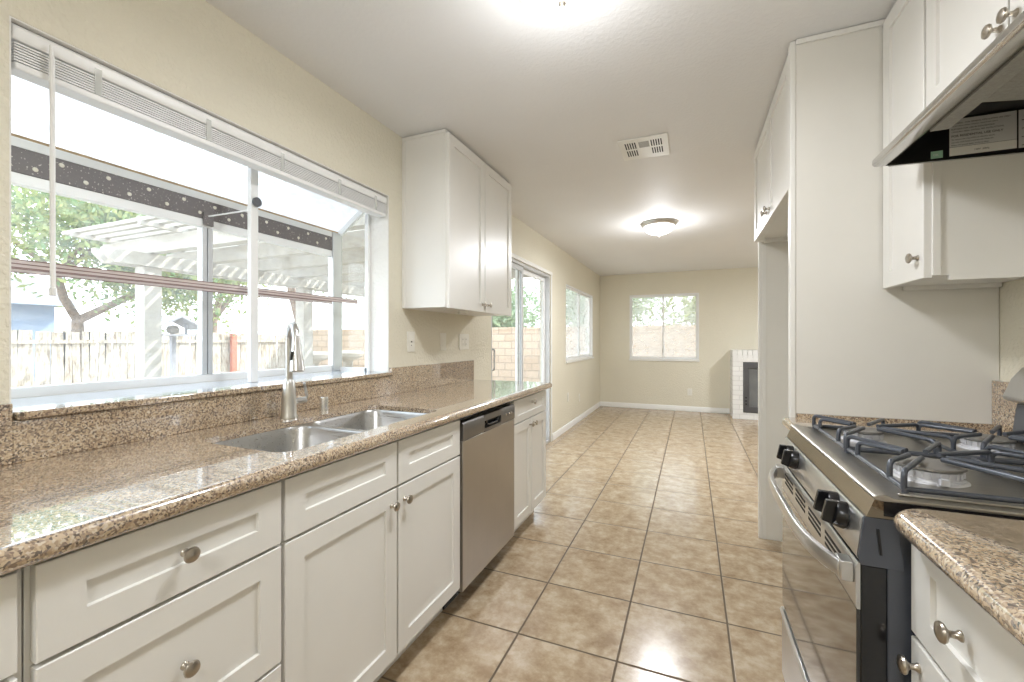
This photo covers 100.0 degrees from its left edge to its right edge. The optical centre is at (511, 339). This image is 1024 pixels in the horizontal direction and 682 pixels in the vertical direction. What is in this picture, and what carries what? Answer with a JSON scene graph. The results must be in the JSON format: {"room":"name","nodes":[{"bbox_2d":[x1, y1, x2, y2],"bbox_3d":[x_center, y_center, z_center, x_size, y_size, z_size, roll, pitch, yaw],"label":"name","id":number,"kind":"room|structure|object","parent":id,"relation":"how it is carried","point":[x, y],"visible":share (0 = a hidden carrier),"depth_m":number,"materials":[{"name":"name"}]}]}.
{"room":"kitchen","nodes":[
{"label":"kitchen","id":0,"kind":"room"},
{"bbox_2d":[0,0,599,441],"bbox_3d":[-0.249,0.024,3.690,0.140,2.440,9.820,0,0,23],"label":"wall","id":1,"kind":"structure","parent":0,"point":[192,50],"depth_m":1.76,"materials":[{"name":"paint"}]},
{"bbox_2d":[11,75,380,410],"bbox_3d":[-1.163,-0.302,1.833,0.373,1.007,1.457,0,0,23],"label":"window","id":2,"kind":"structure","parent":1,"relation":"in","point":[116,174],"depth_m":1.71,"materials":[{"name":"white plastic"}]},
{"bbox_2d":[11,258,357,303],"bbox_3d":[-1.235,-0.219,1.859,0.134,0.026,1.445,0,0,23],"label":"shelf","id":3,"kind":"object","parent":2,"relation":"attached to","point":[17,265],"visible":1,"depth_m":1.58,"materials":[{"name":"metal"}]},
{"bbox_2d":[11,23,386,295],"bbox_3d":[-1.004,-0.463,1.767,0.078,0.690,1.453,0,0,23],"label":"blind","id":4,"kind":"object","parent":2,"relation":"attached to","point":[36,59],"visible":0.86,"depth_m":1.37,"materials":[{"name":"white plastic"}]},
{"bbox_2d":[9,15,388,403],"bbox_3d":[-1.045,-0.317,1.784,0.138,0.997,1.469,0,0,23],"label":"trim","id":5,"kind":"structure","parent":1,"relation":"attached to","point":[379,227],"depth_m":2.43,"materials":[{"name":"white paint"}]},
{"bbox_2d":[0,360,473,465],"bbox_3d":[-0.957,0.235,1.783,0.019,0.151,3.395,0,0,23],"label":"backsplash","id":6,"kind":"structure","parent":1,"relation":"attached to","point":[25,440],"depth_m":1.41,"materials":[{"name":"beige stone"}]},
{"bbox_2d":[407,331,414,351],"bbox_3d":[-0.615,0.012,2.618,0.009,0.124,0.074,0,0,23],"label":"wall outlet","id":7,"kind":"object","parent":1,"relation":"attached to","point":[410,335],"visible":1,"depth_m":2.61,"materials":[{"name":"plastic"}]},
{"bbox_2d":[410,336,412,346],"bbox_3d":[-0.613,0.012,2.617,0.003,0.068,0.033,0,0,23],"label":"socket","id":8,"kind":"object","parent":7,"relation":"attached to","point":[411,337],"depth_m":2.62,"materials":[{"name":"plastic"}]},
{"bbox_2d":[440,333,445,350],"bbox_3d":[-0.473,0.014,2.960,0.008,0.120,0.074,0,0,23],"label":"light switch","id":9,"kind":"object","parent":1,"relation":"attached to","point":[442,335],"visible":1,"depth_m":2.95,"materials":[{"name":"plastic"}]},
{"bbox_2d":[402,129,511,315],"bbox_3d":[-0.311,-0.686,2.905,0.346,1.011,0.936,0,0,23],"label":"upper cabinet","id":10,"kind":"object","parent":1,"relation":"attached to","point":[457,209],"visible":1,"depth_m":2.54,"materials":[{"name":"white paint"}]},
{"bbox_2d":[458,311,467,313],"bbox_3d":[-0.316,-0.175,2.776,0.064,0.020,0.064,0,0,23],"label":"puck light","id":11,"kind":"object","parent":10,"relation":"attached to","point":[459,312],"visible":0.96,"depth_m":2.75,"materials":[{"name":"plastic"}]},
{"bbox_2d":[459,334,468,349],"bbox_3d":[-0.359,0.015,3.232,0.008,0.118,0.146,0,0,23],"label":"wall outlet","id":12,"kind":"object","parent":1,"relation":"attached to","point":[463,338],"visible":1,"depth_m":3.22,"materials":[{"name":"plastic"}]},
{"bbox_2d":[491,258,549,443],"bbox_3d":[0.103,0.229,4.480,0.123,2.030,1.690,0,0,23],"label":"door","id":13,"kind":"structure","parent":1,"relation":"in","point":[520,268],"depth_m":4.74,"materials":[{"name":"grey metal"}]},
{"bbox_2d":[512,253,552,274],"bbox_3d":[0.156,-0.808,4.458,0.016,0.045,1.750,0,0,23],"label":"trim","id":14,"kind":"structure","parent":1,"relation":"attached to","point":[514,256],"depth_m":4.54,"materials":[{"name":"white paint"}]},
{"bbox_2d":[551,275,551,441],"bbox_3d":[0.484,0.224,5.256,0.008,2.040,0.035,0,0,23],"label":"trim","id":15,"kind":"structure","parent":1,"relation":"attached to","point":[551,275],"depth_m":5.24,"materials":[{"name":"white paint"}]},
{"bbox_2d":[552,402,600,440],"bbox_3d":[1.078,1.200,6.674,0.014,0.088,3.010,0,0,23],"label":"baseboard","id":16,"kind":"structure","parent":1,"relation":"attached to","point":[556,434],"depth_m":6.20,"materials":[{"name":"white paint"}]},
{"bbox_2d":[566,284,593,362],"bbox_3d":[1.050,-0.221,6.686,0.092,1.090,1.770,0,0,23],"label":"window","id":17,"kind":"structure","parent":1,"relation":"in","point":[578,357],"depth_m":6.68,"materials":[{"name":"white plastic"}]},
{"bbox_2d":[206,0,896,275],"bbox_3d":[2.668,-1.256,3.048,7.020,0.120,11.480,0,0,23],"label":"ceiling","id":18,"kind":"structure","parent":0,"point":[546,104],"depth_m":2.06,"materials":[{"name":"paint"}]},
{"bbox_2d":[521,0,597,19],"bbox_3d":[0.160,-1.125,1.370,0.356,0.142,0.356,0,0,23],"label":"ceiling light","id":19,"kind":"object","parent":18,"relation":"attached to","point":[548,9],"visible":1,"depth_m":1.41,"materials":[{"name":"glass"}]},
{"bbox_2d":[617,133,669,160],"bbox_3d":[0.823,-1.191,2.669,0.285,0.008,0.300,0,0,23],"label":"ceiling vent","id":20,"kind":"object","parent":18,"relation":"in","point":[658,144],"visible":1,"depth_m":2.65,"materials":[{"name":"white metal"}]},
{"bbox_2d":[641,218,676,236],"bbox_3d":[1.505,-1.125,4.400,0.356,0.142,0.356,0,0,23],"label":"ceiling light","id":21,"kind":"object","parent":18,"relation":"attached to","point":[660,226],"visible":1,"depth_m":4.29,"materials":[{"name":"glass"}]},
{"bbox_2d":[377,406,784,681],"bbox_3d":[2.441,1.284,2.503,6.020,0.080,9.940,0,0,23],"label":"floor","id":22,"kind":"structure","parent":0,"point":[643,557],"depth_m":2.26,"materials":[{"name":"beige tile"}]},
{"bbox_2d":[0,569,21,681],"bbox_3d":[-1.174,0.798,0.441,0.648,0.892,0.749,0,0,23],"label":"base cabinet","id":23,"kind":"object","parent":22,"relation":"on","point":[10,583],"visible":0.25,"depth_m":0.66,"materials":[{"name":"white paint"}]},
{"bbox_2d":[22,481,280,681],"bbox_3d":[-0.942,0.798,0.999,0.648,0.892,0.455,0,0,23],"label":"base cabinet","id":24,"kind":"object","parent":22,"relation":"on","point":[194,595],"visible":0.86,"depth_m":0.86,"materials":[{"name":"white paint"}]},
{"bbox_2d":[278,419,459,681],"bbox_3d":[-0.678,0.798,1.631,0.648,0.892,0.911,0,0,23],"label":"base cabinet","id":25,"kind":"object","parent":22,"relation":"on","point":[370,543],"visible":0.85,"depth_m":1.39,"materials":[{"name":"white paint"}]},
{"bbox_2d":[0,360,551,575],"bbox_3d":[-0.670,0.255,1.669,0.662,0.191,3.405,0,0,23],"label":"countertop","id":26,"kind":"structure","parent":25,"relation":"on","point":[78,476],"depth_m":1.15,"materials":[{"name":"brown stone"}]},
{"bbox_2d":[280,322,307,418],"bbox_3d":[-0.853,0.120,1.672,0.097,0.380,0.218,0,0,-22],"label":"kitchen faucet","id":27,"kind":"object","parent":26,"relation":"on","point":[294,362],"visible":1,"depth_m":1.68,"materials":[{"name":"metal"}]},
{"bbox_2d":[213,410,427,451],"bbox_3d":[-0.644,0.428,1.607,0.425,0.194,0.830,0,0,23],"label":"sink","id":28,"kind":"object","parent":26,"relation":"in","point":[293,438],"visible":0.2,"depth_m":1.63,"materials":[{"name":"silver metal"}]},
{"bbox_2d":[319,396,328,410],"bbox_3d":[-0.830,0.280,1.895,0.038,0.058,0.038,0,0,23],"label":"air gap cap","id":29,"kind":"object","parent":26,"relation":"on","point":[324,400],"visible":1,"depth_m":1.88,"materials":[{"name":"metal"}]},
{"bbox_2d":[442,403,514,609],"bbox_3d":[-0.378,0.802,2.339,0.602,0.885,0.614,0,0,23],"label":"dishwasher","id":30,"kind":"object","parent":22,"relation":"on","point":[486,455],"visible":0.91,"depth_m":2.14,"materials":[{"name":"silver metal"}]},
{"bbox_2d":[507,390,545,531],"bbox_3d":[-0.143,0.798,2.915,0.648,0.892,0.618,0,0,23],"label":"base cabinet","id":31,"kind":"object","parent":22,"relation":"on","point":[530,412],"visible":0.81,"depth_m":2.77,"materials":[{"name":"white paint"}]},
{"bbox_2d":[730,349,757,419],"bbox_3d":[4.122,0.704,6.762,1.195,1.080,0.501,0,0,23],"label":"brick fireplace","id":32,"kind":"object","parent":22,"relation":"on","point":[743,363],"visible":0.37,"depth_m":6.72,"materials":[{"name":"white brick"}]},
{"bbox_2d":[758,241,787,540],"bbox_3d":[1.826,0.314,2.595,0.592,1.860,0.036,0,0,23],"label":"panel","id":33,"kind":"object","parent":22,"relation":"on","point":[772,256],"visible":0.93,"depth_m":2.67,"materials":[{"name":"white paint"}]},
{"bbox_2d":[788,19,998,432],"bbox_3d":[1.405,0.026,1.616,0.617,2.437,0.048,0,0,23],"label":"wall","id":34,"kind":"structure","parent":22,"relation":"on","point":[857,346],"depth_m":1.64,"materials":[{"name":"white paint"}]},
{"bbox_2d":[768,367,1023,681],"bbox_3d":[1.097,0.660,1.088,0.728,1.169,0.767,0,0,23],"label":"gas range","id":35,"kind":"object","parent":22,"relation":"on","point":[846,610],"visible":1,"depth_m":0.97,"materials":[{"name":"grey metal"}]},
{"bbox_2d":[790,424,1023,517],"bbox_3d":[1.129,0.307,1.075,0.602,0.013,0.767,0,0,23],"label":"cooktop","id":36,"kind":"object","parent":35,"relation":"in","point":[975,492],"depth_m":0.93,"materials":[{"name":"silver metal"}]},
{"bbox_2d":[896,544,1023,681],"bbox_3d":[0.949,0.798,0.543,0.632,0.892,0.350,0,0,23],"label":"base cabinet","id":37,"kind":"object","parent":22,"relation":"on","point":[955,640],"visible":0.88,"depth_m":0.68,"materials":[{"name":"white paint"}]},
{"bbox_3d":[0.668,0.798,-0.132,0.632,0.892,1.108,0,0,23],"label":"base cabinet","id":38,"kind":"object","parent":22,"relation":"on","visible":0},
{"bbox_2d":[894,509,1023,646],"bbox_3d":[0.725,0.247,0.023,0.645,0.206,1.441,0,0,23],"label":"countertop","id":39,"kind":"structure","parent":38,"relation":"on","point":[983,556],"depth_m":0.63,"materials":[{"name":"brown stone"}]},
{"bbox_3d":[1.344,0.798,1.514,0.595,0.892,0.201,0,0,23],"label":"cabinet","id":40,"kind":"object","parent":22,"relation":"on","visible":0},
{"bbox_2d":[782,380,1017,435],"bbox_3d":[1.347,0.245,1.514,0.645,0.210,0.207,0,0,23],"label":"countertop","id":41,"kind":"structure","parent":40,"relation":"on","point":[1003,410],"depth_m":1.49,"materials":[{"name":"brown stone"}]},
{"bbox_2d":[600,267,757,407],"bbox_3d":[4.345,0.024,7.018,5.780,2.440,0.140,0,0,23],"label":"wall","id":42,"kind":"structure","parent":0,"point":[728,298],"depth_m":7.50,"materials":[{"name":"paint"}]},
{"bbox_2d":[629,293,699,361],"bbox_3d":[2.696,-0.216,7.656,1.185,1.190,0.092,0,0,23],"label":"window","id":43,"kind":"structure","parent":42,"relation":"in","point":[632,358],"depth_m":7.65,"materials":[{"name":"white plastic"}]},
{"bbox_2d":[601,401,729,413],"bbox_3d":[2.660,1.200,7.638,2.164,0.088,0.014,0,0,23],"label":"baseboard","id":44,"kind":"structure","parent":42,"relation":"attached to","point":[608,404],"depth_m":7.59,"materials":[{"name":"white paint"}]},
{"bbox_2d":[687,389,691,395],"bbox_3d":[3.087,0.909,7.462,0.075,0.120,0.008,0,0,23],"label":"wall outlet","id":45,"kind":"object","parent":42,"relation":"attached to","point":[689,391],"visible":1,"depth_m":7.46,"materials":[{"name":"plastic"}]},
{"bbox_2d":[999,279,1023,381],"bbox_3d":[1.259,0.024,0.304,0.120,2.440,4.730,0,0,23],"label":"wall","id":46,"kind":"structure","parent":0,"point":[1011,293],"depth_m":1.43,"materials":[{"name":"paint"}]},
{"bbox_2d":[754,56,787,242],"bbox_3d":[1.606,-0.898,2.133,0.644,0.588,1.058,0,0,23],"label":"upper cabinet","id":47,"kind":"object","parent":46,"relation":"attached to","point":[771,152],"visible":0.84,"depth_m":2.18,"materials":[{"name":"white paint"}]},
{"bbox_2d":[883,0,1023,290],"bbox_3d":[1.460,-0.686,1.406,0.354,1.011,0.314,0,0,23],"label":"upper cabinet","id":48,"kind":"object","parent":46,"relation":"attached to","point":[954,224],"visible":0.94,"depth_m":1.32,"materials":[{"name":"white paint"}]},
{"bbox_2d":[926,0,1023,106],"bbox_3d":[1.253,-0.936,0.910,0.354,0.511,0.754,0,0,23],"label":"upper cabinet","id":49,"kind":"object","parent":46,"relation":"attached to","point":[958,32],"visible":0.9,"depth_m":1.17,"materials":[{"name":"white paint"}]},
{"bbox_2d":[872,11,1023,166],"bbox_3d":[1.202,-0.603,0.930,0.444,0.149,0.752,0,0,23],"label":"range hood","id":50,"kind":"object","parent":49,"relation":"attached to","point":[980,113],"visible":1,"depth_m":1.17,"materials":[{"name":"silver metal"}]},
{"bbox_2d":[992,380,1017,431],"bbox_3d":[1.635,0.225,1.394,0.020,0.170,0.207,0,0,23],"label":"backsplash","id":51,"kind":"structure","parent":46,"relation":"attached to","point":[1003,410],"depth_m":1.44,"materials":[{"name":"beige stone"}]},
{"label":"outside","id":52,"kind":"structure","parent":0,"visible":0},
{"bbox_2d":[33,350,189,384],"bbox_3d":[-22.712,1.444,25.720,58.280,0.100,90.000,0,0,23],"label":"ground","id":53,"kind":"structure","parent":52,"point":[189,350],"depth_m":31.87,"materials":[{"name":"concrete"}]},
{"bbox_2d":[11,279,79,380],"bbox_3d":[-21.499,-0.431,8.801,6.740,3.650,16.500,0,0,23],"label":"house","id":54,"kind":"structure","parent":53,"relation":"on","point":[29,311],"depth_m":14.53,"materials":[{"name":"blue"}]},
{"bbox_2d":[11,185,278,375],"bbox_3d":[-10.117,-1.914,10.899,6.546,6.650,9.187,0,0,12],"label":"tree","id":55,"kind":"object","parent":53,"relation":"on","point":[71,213],"visible":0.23,"depth_m":10.13,"materials":[{"name":"green plant"}]},
{"bbox_2d":[11,330,285,398],"bbox_3d":[-10.956,0.589,7.297,0.200,1.611,17.038,0,0,23],"label":"wooden fence","id":56,"kind":"object","parent":53,"relation":"on","point":[230,353],"visible":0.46,"depth_m":10.28,"materials":[{"name":"white wood"}]},
{"bbox_2d":[162,315,197,384],"bbox_3d":[-5.033,0.519,6.378,0.440,1.750,0.680,0,0,23],"label":"bird feeder","id":57,"kind":"object","parent":53,"relation":"on","point":[182,321],"visible":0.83,"depth_m":6.36,"materials":[{"name":"grey wood"}]},
{"bbox_2d":[166,325,179,333],"bbox_3d":[-5.033,-0.151,6.378,0.170,0.140,0.170,0,0,23],"label":"bowl","id":58,"kind":"object","parent":57,"relation":"on","point":[172,329],"depth_m":6.33,"materials":[{"name":"stone"}]},
{"bbox_2d":[162,334,195,335],"bbox_3d":[-5.033,-0.068,6.378,0.360,0.025,0.440,0,0,23],"label":"tray","id":59,"kind":"object","parent":57,"relation":"on","point":[162,334],"depth_m":6.29,"materials":[{"name":"grey wood"}]},
{"bbox_2d":[92,142,363,322],"bbox_3d":[-5.646,-1.663,10.813,6.440,6.158,6.759,0,0,-14],"label":"tree","id":60,"kind":"object","parent":53,"relation":"on","point":[292,302],"visible":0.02,"depth_m":10.32,"materials":[{"name":"green plant"}]},
{"bbox_2d":[213,278,273,332],"bbox_3d":[-9.340,-2.190,15.624,5.526,7.244,6.604,0,0,-15],"label":"tree","id":61,"kind":"object","parent":53,"relation":"on","point":[222,307],"visible":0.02,"depth_m":15.79,"materials":[{"name":"green plant"}]},
{"bbox_2d":[62,196,531,387],"bbox_3d":[-1.984,0.147,5.442,3.950,2.495,4.080,0,0,23],"label":"pergola","id":62,"kind":"object","parent":53,"relation":"on","point":[137,242],"visible":0.48,"depth_m":4.42,"materials":[{"name":"white wood"}]},
{"bbox_2d":[313,352,327,372],"bbox_3d":[-3.764,0.809,8.124,0.620,1.170,0.620,0,0,23],"label":"garden stool","id":63,"kind":"object","parent":53,"relation":"on","point":[318,357],"visible":0.23,"depth_m":7.97,"materials":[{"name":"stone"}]},
{"bbox_2d":[342,350,363,366],"bbox_3d":[-3.417,0.809,8.955,0.620,1.170,0.620,0,0,23],"label":"garden stool","id":64,"kind":"object","parent":53,"relation":"on","point":[348,356],"visible":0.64,"depth_m":8.81,"materials":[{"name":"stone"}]},
{"bbox_2d":[313,325,695,381],"bbox_3d":[2.791,0.524,10.852,23.200,1.740,0.220,0,0,23],"label":"wall","id":65,"kind":"structure","parent":53,"relation":"on","point":[679,340],"depth_m":11.68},
{"bbox_2d":[492,279,539,326],"bbox_3d":[-1.215,-0.913,14.501,6.015,4.657,6.477,0,0,-5],"label":"tree","id":66,"kind":"object","parent":53,"relation":"on","point":[497,321],"visible":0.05,"depth_m":14.03,"materials":[{"name":"green plant"}]},
{"bbox_2d":[526,282,690,326],"bbox_3d":[3.015,-1.175,13.751,5.609,5.172,6.965,0,0,-5],"label":"tree","id":67,"kind":"object","parent":53,"relation":"on","point":[637,304],"visible":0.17,"depth_m":13.19,"materials":[{"name":"green plant"}]},
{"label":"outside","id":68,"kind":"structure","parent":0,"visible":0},
{"bbox_3d":[26.177,1.444,26.042,31.720,0.100,51.780,0,0,23],"label":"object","id":69,"kind":"structure","parent":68,"visible":0},
{"bbox_2d":[641,296,695,325],"bbox_3d":[6.524,-0.776,12.700,5.757,4.388,6.638,0,0,38],"label":"tree","id":70,"kind":"object","parent":69,"relation":"on","point":[689,310],"visible":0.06,"depth_m":12.40,"materials":[{"name":"green plant"}]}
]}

